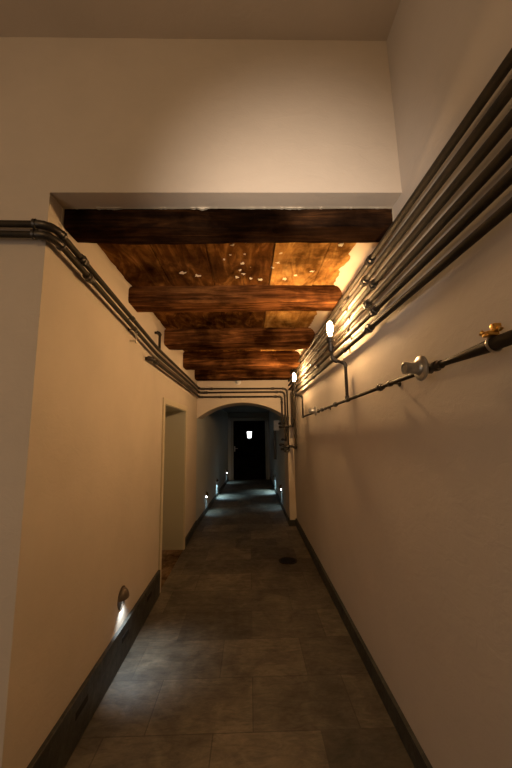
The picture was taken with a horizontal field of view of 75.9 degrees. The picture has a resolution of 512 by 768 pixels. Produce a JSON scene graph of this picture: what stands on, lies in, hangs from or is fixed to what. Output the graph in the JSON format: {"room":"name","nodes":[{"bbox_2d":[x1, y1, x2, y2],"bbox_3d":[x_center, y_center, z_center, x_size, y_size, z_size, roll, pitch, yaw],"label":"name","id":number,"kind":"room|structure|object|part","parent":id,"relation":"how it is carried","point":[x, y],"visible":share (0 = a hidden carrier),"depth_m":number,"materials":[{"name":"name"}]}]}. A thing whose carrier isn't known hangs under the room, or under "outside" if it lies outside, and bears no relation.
{"room":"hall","nodes":[
{"label":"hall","id":0,"kind":"room"},
{"bbox_2d":[20,209,196,767],"bbox_3d":[-1.398,0.780,3.877,0.650,3.020,4.650,-1,-8,-1],"label":"wall","id":1,"kind":"structure","parent":0,"point":[99,518],"depth_m":2.08,"materials":[{"name":"beige paint"}]},
{"bbox_2d":[27,570,159,767],"bbox_3d":[-1.014,1.954,2.385,0.028,0.255,2.265,-1,-8,-1],"label":"baseboard","id":2,"kind":"structure","parent":1,"relation":"attached to","point":[59,745],"depth_m":2.01,"materials":[{"name":"brown wood"}]},
{"bbox_2d":[89,243,131,289],"bbox_3d":[-1.046,-0.862,2.360,0.029,0.040,0.840,-1,-8,-1],"label":"trim","id":3,"kind":"structure","parent":1,"relation":"attached to","point":[95,246],"depth_m":2.37,"materials":[{"name":"beige paint"}]},
{"bbox_2d":[117,585,128,609],"bbox_3d":[-1.007,1.644,2.530,0.054,0.160,0.161,-1,-8,-1],"label":"step light","id":4,"kind":"object","parent":1,"relation":"attached to","point":[123,595],"visible":1,"depth_m":2.50,"materials":[{"name":"brown metal"}]},
{"bbox_2d":[119,587,128,601],"bbox_3d":[-1.008,1.608,2.535,0.054,0.072,0.144,-1,-8,-1],"label":"hood","id":5,"kind":"object","parent":4,"relation":"attached to","point":[124,593],"depth_m":2.50,"materials":[{"name":"brown metal"}]},
{"bbox_2d":[0,229,286,441],"bbox_3d":[-0.923,0.203,4.127,1.813,1.192,6.492,-4,-9,21],"label":"pipe","id":6,"kind":"object","parent":1,"relation":"attached to","point":[35,234],"visible":1,"depth_m":1.95,"materials":[{"name":"metal"}]},
{"bbox_2d":[0,218,289,451],"bbox_3d":[-0.922,0.275,4.115,1.813,1.447,6.490,-4,-9,21],"label":"pipe","id":7,"kind":"object","parent":1,"relation":"attached to","point":[36,224],"visible":0.98,"depth_m":1.96,"materials":[{"name":"metal"}]},
{"bbox_2d":[154,331,161,348],"bbox_3d":[-1.041,-0.471,3.496,0.076,0.196,0.042,-1,-8,-1],"label":"pipe","id":8,"kind":"object","parent":7,"relation":"attached to","point":[158,333],"visible":0.99,"depth_m":3.49,"materials":[{"name":"metal"}]},
{"bbox_2d":[148,312,164,330],"bbox_3d":[-1.068,-0.703,3.449,0.027,0.039,0.940,-1,-8,-1],"label":"trim","id":9,"kind":"structure","parent":1,"relation":"attached to","point":[151,314],"depth_m":3.56,"materials":[{"name":"beige paint"}]},
{"bbox_2d":[158,397,186,591],"bbox_3d":[-1.368,1.306,4.346,0.618,2.115,1.430,-1,-8,-1],"label":"doorway","id":10,"kind":"structure","parent":1,"relation":"in","point":[174,414],"depth_m":4.91,"materials":[{"name":"beige paint"}]},
{"bbox_2d":[185,520,196,547],"bbox_3d":[-1.076,2.469,5.447,0.020,0.125,1.065,-1,-8,-1],"label":"baseboard","id":11,"kind":"structure","parent":1,"relation":"in","point":[193,528],"depth_m":5.34,"materials":[{"name":"brown wood"}]},
{"bbox_2d":[145,356,283,424],"bbox_3d":[-0.738,0.337,5.297,1.431,0.601,4.241,-5,-9,25],"label":"pipe","id":12,"kind":"object","parent":1,"relation":"attached to","point":[149,358],"visible":1,"depth_m":6.22,"materials":[{"name":"metal"}]},
{"bbox_2d":[0,0,400,40],"bbox_3d":[-1.072,-2.262,-0.230,4.100,0.120,4.130,-1,-8,-1],"label":"ceiling","id":13,"kind":"structure","parent":0,"point":[343,20],"depth_m":1.73,"materials":[{"name":"beige paint"}]},
{"bbox_2d":[0,37,401,767],"bbox_3d":[-1.181,0.017,1.582,3.906,3.860,0.120,-1,-8,-1],"label":"wall","id":14,"kind":"structure","parent":0,"point":[85,122],"depth_m":1.72,"materials":[{"name":"beige paint"}]},
{"bbox_2d":[61,207,393,228],"bbox_3d":[-0.146,-0.912,1.796,1.826,0.130,0.015,-1,-8,-1],"label":"trim","id":15,"kind":"structure","parent":14,"relation":"attached to","point":[63,208],"depth_m":1.80,"materials":[{"name":"dark wood"}]},
{"bbox_2d":[196,409,227,519],"bbox_3d":[-1.221,1.832,9.109,0.300,2.450,6.013,-1,-8,1],"label":"wall","id":16,"kind":"structure","parent":0,"point":[212,430],"depth_m":7.90,"materials":[{"name":"paint"}]},
{"bbox_2d":[197,477,228,526],"bbox_3d":[-1.044,2.989,8.917,0.020,0.100,5.954,-1,-8,1],"label":"baseboard","id":17,"kind":"structure","parent":16,"relation":"attached to","point":[207,508],"depth_m":7.60,"materials":[{"name":"brown wood"}]},
{"bbox_2d":[97,242,355,351],"bbox_3d":[-0.191,-0.665,4.087,1.799,0.059,4.700,-1,-8,-1],"label":"planks","id":18,"kind":"object","parent":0,"point":[294,263],"visible":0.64,"depth_m":2.50,"materials":[{"name":"wood"}]},
{"bbox_2d":[64,209,392,244],"bbox_3d":[-0.143,-0.922,1.897,1.805,0.162,0.188,-1,-8,-1],"label":"ceiling beam","id":19,"kind":"structure","parent":18,"relation":"attached to","point":[122,226],"depth_m":1.82,"materials":[{"name":"brown wood"}]},
{"bbox_2d":[128,282,341,312],"bbox_3d":[-0.170,-0.755,2.894,1.800,0.182,0.271,-1,-8,-1],"label":"ceiling beam","id":20,"kind":"structure","parent":18,"relation":"attached to","point":[235,298],"depth_m":2.78,"materials":[{"name":"brown wood"}]},
{"bbox_2d":[164,325,315,349],"bbox_3d":[-0.192,-0.562,4.061,1.800,0.226,0.340,-1,-8,-1],"label":"ceiling beam","id":21,"kind":"structure","parent":18,"relation":"attached to","point":[296,337],"depth_m":3.91,"materials":[{"name":"brown wood"}]},
{"bbox_2d":[183,349,300,369],"bbox_3d":[-0.213,-0.376,5.157,1.800,0.276,0.320,-1,-8,-1],"label":"ceiling beam","id":22,"kind":"structure","parent":18,"relation":"attached to","point":[201,360],"depth_m":5.01,"materials":[{"name":"brown wood"}]},
{"bbox_2d":[194,369,291,380],"bbox_3d":[-0.234,-0.218,6.212,1.800,0.281,0.315,-1,-8,-1],"label":"ceiling beam","id":23,"kind":"structure","parent":18,"relation":"attached to","point":[277,374],"depth_m":6.06,"materials":[{"name":"brown wood"}]},
{"bbox_2d":[65,479,414,767],"bbox_3d":[-1.120,2.479,4.669,4.100,0.120,15.200,-1,-8,-1],"label":"floor","id":24,"kind":"structure","parent":0,"point":[243,657],"depth_m":2.34,"materials":[{"name":"tile"}]},
{"bbox_2d":[279,557,296,563],"bbox_3d":[0.425,2.348,4.375,0.249,0.009,0.250,-1,-8,-1],"label":"drain cover","id":25,"kind":"object","parent":24,"relation":"on","point":[284,560],"visible":1,"depth_m":4.36,"materials":[{"name":"metal"}]},
{"bbox_2d":[222,405,269,412],"bbox_3d":[-0.396,0.654,9.677,2.200,0.080,5.450,-1,-8,-1],"label":"ceiling","id":26,"kind":"structure","parent":0,"point":[241,408],"depth_m":10.55,"materials":[{"name":"paint"}]},
{"bbox_2d":[197,380,296,519],"bbox_3d":[-0.202,1.150,6.524,1.845,3.020,0.650,-1,-8,-1],"label":"wall","id":27,"kind":"structure","parent":0,"point":[205,406],"depth_m":6.33,"materials":[{"name":"beige paint"}]},
{"bbox_2d":[289,520,295,525],"bbox_3d":[0.663,2.536,5.999,0.119,0.100,0.020,-1,-8,-1],"label":"baseboard","id":28,"kind":"object","parent":27,"relation":"attached to","point":[291,522],"visible":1,"depth_m":5.99,"materials":[{"name":"wood"}]},
{"bbox_2d":[228,412,269,479],"bbox_3d":[-0.430,2.283,12.167,2.200,2.420,0.250,-1,-8,-1],"label":"door frame","id":29,"kind":"structure","parent":0,"point":[260,414],"depth_m":12.13,"materials":[{"name":"paint"}]},
{"bbox_2d":[230,417,268,479],"bbox_3d":[-0.241,2.353,12.044,1.410,2.240,0.180,-1,-8,-1],"label":"door","id":30,"kind":"structure","parent":29,"relation":"in","point":[250,433],"depth_m":12.06,"materials":[{"name":"black wood"}]},
{"bbox_2d":[269,411,285,509],"bbox_3d":[0.632,1.857,9.470,0.180,2.450,5.350,-1,-8,-1],"label":"wall","id":31,"kind":"structure","parent":0,"point":[277,466],"depth_m":8.43,"materials":[{"name":"paint"}]},
{"bbox_2d":[273,420,279,458],"bbox_3d":[0.497,1.340,7.893,0.145,0.920,0.155,-1,-8,-1],"label":"wall box","id":32,"kind":"object","parent":31,"relation":"attached to","point":[276,426],"visible":0.99,"depth_m":7.86,"materials":[{"name":"grey metal"}]},
{"bbox_3d":[0.498,0.994,7.874,0.105,0.200,0.017,-1,-8,-1],"label":"lid","id":33,"kind":"part","parent":32,"relation":"part of","materials":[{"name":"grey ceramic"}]},
{"bbox_2d":[270,478,289,523],"bbox_3d":[0.556,2.970,8.951,0.020,0.100,5.950,-1,-8,-1],"label":"baseboard","id":34,"kind":"structure","parent":31,"relation":"attached to","point":[274,488],"depth_m":7.58,"materials":[{"name":"wood"}]},
{"bbox_2d":[291,0,511,767],"bbox_3d":[0.857,0.030,1.882,0.207,3.860,8.900,-1,-8,-1],"label":"wall","id":35,"kind":"structure","parent":0,"point":[404,492],"depth_m":1.47,"materials":[{"name":"paint"}]},
{"bbox_2d":[295,349,305,355],"bbox_3d":[0.650,-0.504,4.636,0.103,0.140,0.840,-1,-8,-1],"label":"trim","id":36,"kind":"structure","parent":35,"relation":"attached to","point":[301,351],"depth_m":4.92,"materials":[{"name":"beige paint"}]},
{"bbox_2d":[308,311,331,333],"bbox_3d":[0.673,-0.674,3.478,0.102,0.139,0.940,-1,-8,-1],"label":"trim","id":37,"kind":"structure","parent":35,"relation":"attached to","point":[320,318],"depth_m":3.57,"materials":[{"name":"beige paint"}]},
{"bbox_2d":[334,242,378,294],"bbox_3d":[0.691,-0.832,2.390,0.108,0.142,0.840,-1,-8,-1],"label":"trim","id":38,"kind":"structure","parent":35,"relation":"attached to","point":[359,252],"depth_m":2.39,"materials":[{"name":"beige paint"}]},
{"bbox_2d":[295,518,432,767],"bbox_3d":[0.820,1.879,1.611,0.024,0.125,8.900,-1,-8,-1],"label":"baseboard","id":39,"kind":"structure","parent":35,"relation":"attached to","point":[418,757],"depth_m":2.17,"materials":[{"name":"wood"}]},
{"bbox_2d":[279,168,511,427],"bbox_3d":[0.661,-0.093,2.279,0.203,0.680,9.557,-1,-8,-1],"label":"pipe","id":40,"kind":"object","parent":35,"relation":"attached to","point":[505,181],"visible":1,"depth_m":1.35,"materials":[{"name":"metal"}]},
{"bbox_2d":[279,197,511,448],"bbox_3d":[0.722,0.130,2.248,0.187,0.968,9.558,-1,-8,-2],"label":"pipe","id":41,"kind":"object","parent":35,"relation":"attached to","point":[505,209],"visible":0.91,"depth_m":1.38,"materials":[{"name":"metal"}]},
{"bbox_2d":[288,109,511,385],"bbox_3d":[0.726,-0.618,2.000,0.070,0.054,8.850,-1,-8,-1],"label":"pipe","id":42,"kind":"object","parent":35,"relation":"attached to","point":[505,124],"visible":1,"depth_m":1.32,"materials":[{"name":"metal"}]},
{"bbox_2d":[288,138,511,389],"bbox_3d":[0.727,-0.535,1.988,0.071,0.054,8.850,-1,-8,-1],"label":"pipe","id":43,"kind":"object","parent":35,"relation":"attached to","point":[505,153],"visible":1,"depth_m":1.31,"materials":[{"name":"metal"}]},
{"bbox_2d":[288,78,511,381],"bbox_3d":[0.724,-0.701,2.012,0.068,0.054,8.850,-1,-8,-1],"label":"pipe","id":44,"kind":"object","parent":35,"relation":"attached to","point":[505,95],"visible":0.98,"depth_m":1.31,"materials":[{"name":"metal"}]},
{"bbox_2d":[290,48,511,374],"bbox_3d":[0.722,-0.784,2.024,0.067,0.054,8.850,-1,-8,-1],"label":"pipe","id":45,"kind":"object","parent":35,"relation":"attached to","point":[505,66],"visible":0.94,"depth_m":1.31,"materials":[{"name":"metal"}]},
{"bbox_2d":[303,330,511,417],"bbox_3d":[0.754,-0.113,1.128,0.079,0.141,7.270,-1,-8,-1],"label":"pipe","id":46,"kind":"object","parent":35,"relation":"attached to","point":[503,340],"visible":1,"depth_m":1.19,"materials":[{"name":"metal"}]},
{"bbox_2d":[292,373,303,417],"bbox_3d":[0.605,0.164,4.739,0.159,0.653,0.066,-1,-8,-1],"label":"lamp","id":47,"kind":"object","parent":46,"relation":"attached to","point":[294,383],"visible":0.96,"depth_m":4.73,"materials":[{"name":"metal"}]},
{"bbox_2d":[292,373,296,389],"bbox_3d":[0.555,-0.034,4.767,0.065,0.251,0.066,-1,-8,-1],"label":"bulb","id":48,"kind":"object","parent":47,"relation":"attached to","point":[294,383],"depth_m":4.74,"materials":[{"name":"white glass"}]},
{"bbox_3d":[0.614,0.257,4.725,0.134,0.411,0.025,-1,-8,-1],"label":"arm","id":49,"kind":"part","parent":47,"relation":"part of","materials":[{"name":"metal"}]},
{"bbox_2d":[308,406,319,415],"bbox_3d":[0.649,0.298,3.669,0.124,0.108,0.108,-1,-8,-1],"label":"valve","id":50,"kind":"object","parent":46,"relation":"attached to","point":[314,410],"visible":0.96,"depth_m":3.65,"materials":[{"name":"metal"}]},
{"bbox_3d":[0.622,0.299,3.668,0.070,0.068,0.068,-1,-8,-1],"label":"stem","id":51,"kind":"part","parent":50,"relation":"part of","materials":[{"name":"metal"}]},
{"bbox_2d":[326,321,350,401],"bbox_3d":[0.646,-0.181,2.607,0.159,0.653,0.066,-1,-8,-1],"label":"lamp","id":52,"kind":"object","parent":46,"relation":"attached to","point":[330,340],"visible":0.97,"depth_m":2.60,"materials":[{"name":"metal"}]},
{"bbox_2d":[326,321,334,351],"bbox_3d":[0.596,-0.379,2.635,0.065,0.251,0.066,-1,-8,-1],"label":"bulb","id":53,"kind":"object","parent":52,"relation":"attached to","point":[330,340],"depth_m":2.62,"materials":[{"name":"white glass"}]},
{"bbox_3d":[0.654,-0.088,2.593,0.134,0.411,0.025,-1,-8,-1],"label":"arm","id":54,"kind":"part","parent":52,"relation":"part of","materials":[{"name":"metal"}]},
{"bbox_2d":[401,355,433,380],"bbox_3d":[0.693,-0.068,1.408,0.124,0.108,0.108,-1,-8,-1],"label":"valve","id":55,"kind":"object","parent":46,"relation":"attached to","point":[419,368],"visible":0.98,"depth_m":1.39,"materials":[{"name":"metal"}]},
{"bbox_3d":[0.666,-0.068,1.408,0.070,0.068,0.068,-1,-8,-1],"label":"stem","id":56,"kind":"part","parent":55,"relation":"part of","materials":[{"name":"metal"}]},
{"bbox_2d":[479,323,503,352],"bbox_3d":[0.735,-0.141,1.024,0.063,0.091,0.046,-6,-10,30],"label":"clamp","id":57,"kind":"object","parent":46,"relation":"attached to","point":[494,330],"visible":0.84,"depth_m":1.02,"materials":[{"name":"metal"}]}
]}

